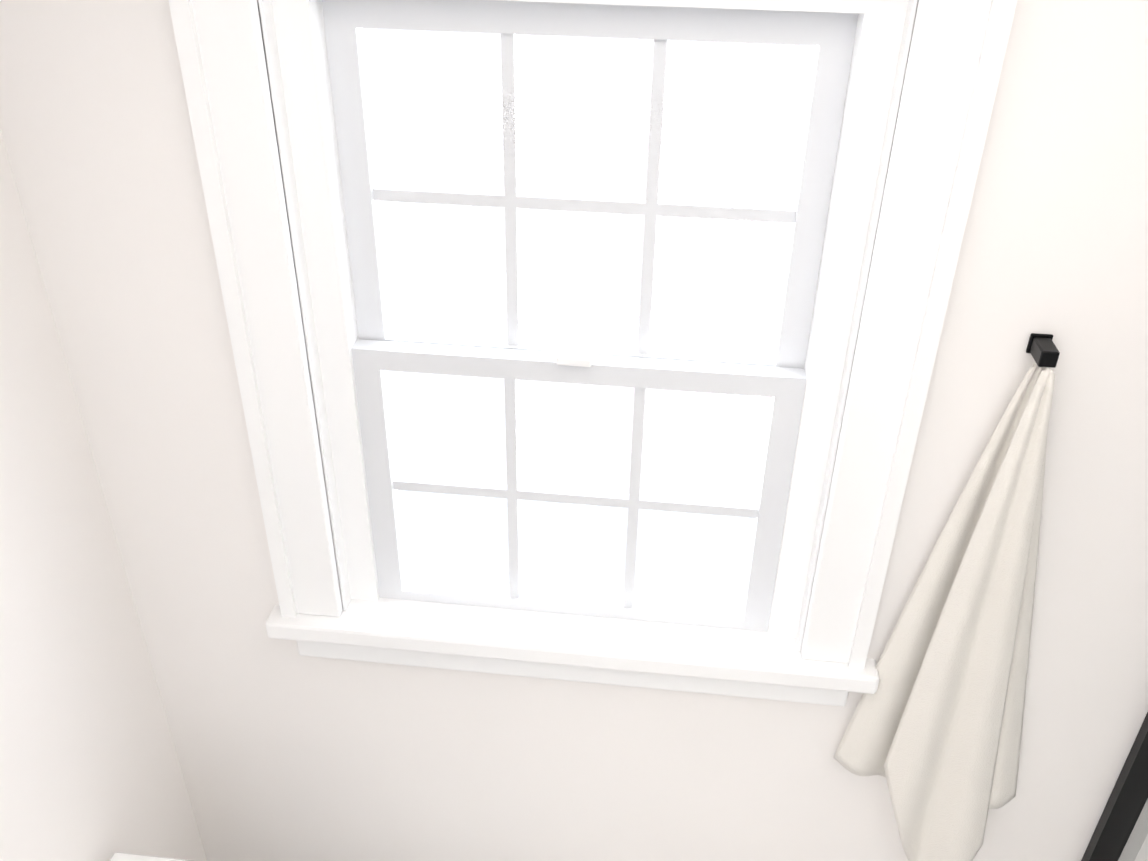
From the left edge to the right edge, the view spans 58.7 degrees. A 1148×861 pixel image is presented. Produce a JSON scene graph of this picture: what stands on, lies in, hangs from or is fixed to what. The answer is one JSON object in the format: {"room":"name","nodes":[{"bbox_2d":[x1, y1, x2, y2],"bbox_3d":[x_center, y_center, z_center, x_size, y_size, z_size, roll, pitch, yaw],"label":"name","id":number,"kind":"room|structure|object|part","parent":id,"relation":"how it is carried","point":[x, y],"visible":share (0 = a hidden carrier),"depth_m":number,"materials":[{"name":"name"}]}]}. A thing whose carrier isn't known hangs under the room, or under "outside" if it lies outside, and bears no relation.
{"room":"bathroom","nodes":[
{"label":"bathroom","id":0,"kind":"room"},
{"bbox_2d":[0,130,206,860],"bbox_3d":[-0.935,0.794,0.729,0.120,2.440,2.510,4,32,5],"label":"wall","id":1,"kind":"structure","parent":0,"point":[90,768],"depth_m":1.52,"materials":[{"name":"white paint"}]},
{"bbox_2d":[0,0,1147,860],"bbox_3d":[0.471,0.258,1.624,2.440,2.440,0.120,4,32,5],"label":"wall","id":2,"kind":"structure","parent":0,"point":[286,750],"depth_m":1.55,"materials":[{"name":"white paint"}]},
{"bbox_2d":[266,598,879,693],"bbox_3d":[-0.011,0.340,1.672,0.988,0.036,0.095,4,32,5],"label":"sill","id":3,"kind":"structure","parent":2,"relation":"attached to","point":[729,654],"depth_m":1.65,"materials":[{"name":"white paint"}]},
{"bbox_2d":[192,0,991,706],"bbox_3d":[0.002,-0.119,1.441,0.918,1.183,0.138,4,32,5],"label":"window","id":4,"kind":"structure","parent":2,"relation":"in","point":[940,70],"depth_m":1.38,"materials":[{"name":"white paint"}]},
{"bbox_2d":[556,348,592,366],"bbox_3d":[0.001,-0.103,1.444,0.050,0.014,0.030,4,32,5],"label":"sash lock","id":5,"kind":"object","parent":4,"relation":"attached to","point":[574,357],"visible":0.94,"depth_m":1.43,"materials":[{"name":"white paint"}]},
{"bbox_3d":[-0.001,0.104,1.585,0.648,0.488,0.030,4,32,5],"label":"window sash","id":6,"kind":"part","parent":4,"relation":"part of","materials":[{"name":"white wood"}]},
{"bbox_3d":[0.009,-0.310,1.367,0.648,0.510,0.030,4,32,5],"label":"window sash","id":7,"kind":"part","parent":4,"relation":"part of","materials":[{"name":"white wood"}]},
{"bbox_2d":[169,0,1016,668],"bbox_3d":[-0.004,-0.132,1.358,0.942,1.097,0.026,4,32,5],"label":"window trim","id":8,"kind":"structure","parent":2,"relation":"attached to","point":[993,48],"depth_m":1.31,"materials":[{"name":"white paint"}]},
{"bbox_2d":[834,333,1059,860],"bbox_3d":[0.593,0.358,1.560,0.313,1.097,0.063,4,32,5],"label":"hanging towel","id":9,"kind":"object","parent":2,"relation":"hanging from","point":[933,733],"visible":0.98,"depth_m":1.55,"materials":[{"name":"white fabric"}]},
{"bbox_2d":[1081,712,1147,860],"bbox_3d":[0.925,0.446,1.593,0.046,1.357,0.020,4,32,5],"label":"shower frame","id":10,"kind":"object","parent":2,"relation":"attached to","point":[1120,812],"depth_m":1.70,"materials":[{"name":"black metal"}]},
{"bbox_3d":[0.318,1.946,1.280,2.680,0.060,2.510,4,32,5],"label":"floor","id":11,"kind":"structure","parent":0,"visible":0},
{"bbox_2d":[110,852,189,860],"bbox_3d":[-0.404,1.179,1.675,0.780,0.800,0.450,4,32,5],"label":"toilet","id":12,"kind":"object","parent":11,"relation":"on","point":[118,856],"visible":1,"depth_m":1.68,"materials":[{"name":"white ceramic"}]},
{"label":"outside","id":13,"kind":"structure","parent":0,"visible":0},
{"bbox_2d":[363,28,815,503],"bbox_3d":[0.561,-2.391,2.973,12.000,6.500,0.001,4,32,5],"label":"sky","id":14,"kind":"structure","parent":13,"point":[734,121],"depth_m":4.06,"materials":[{"name":"white"}]},
{"bbox_3d":[0.831,1.420,1.326,0.046,0.014,1.516,4,32,5],"label":"track rail","id":15,"kind":"object","parent":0,"visible":0},
{"bbox_2d":[1115,791,1147,860],"bbox_3d":[0.830,0.838,0.965,0.048,1.365,1.462,4,32,5],"label":"shower door","id":16,"kind":"structure","parent":15,"relation":"on","point":[1137,836],"depth_m":1.68,"materials":[{"name":"clear glass"}]}
]}

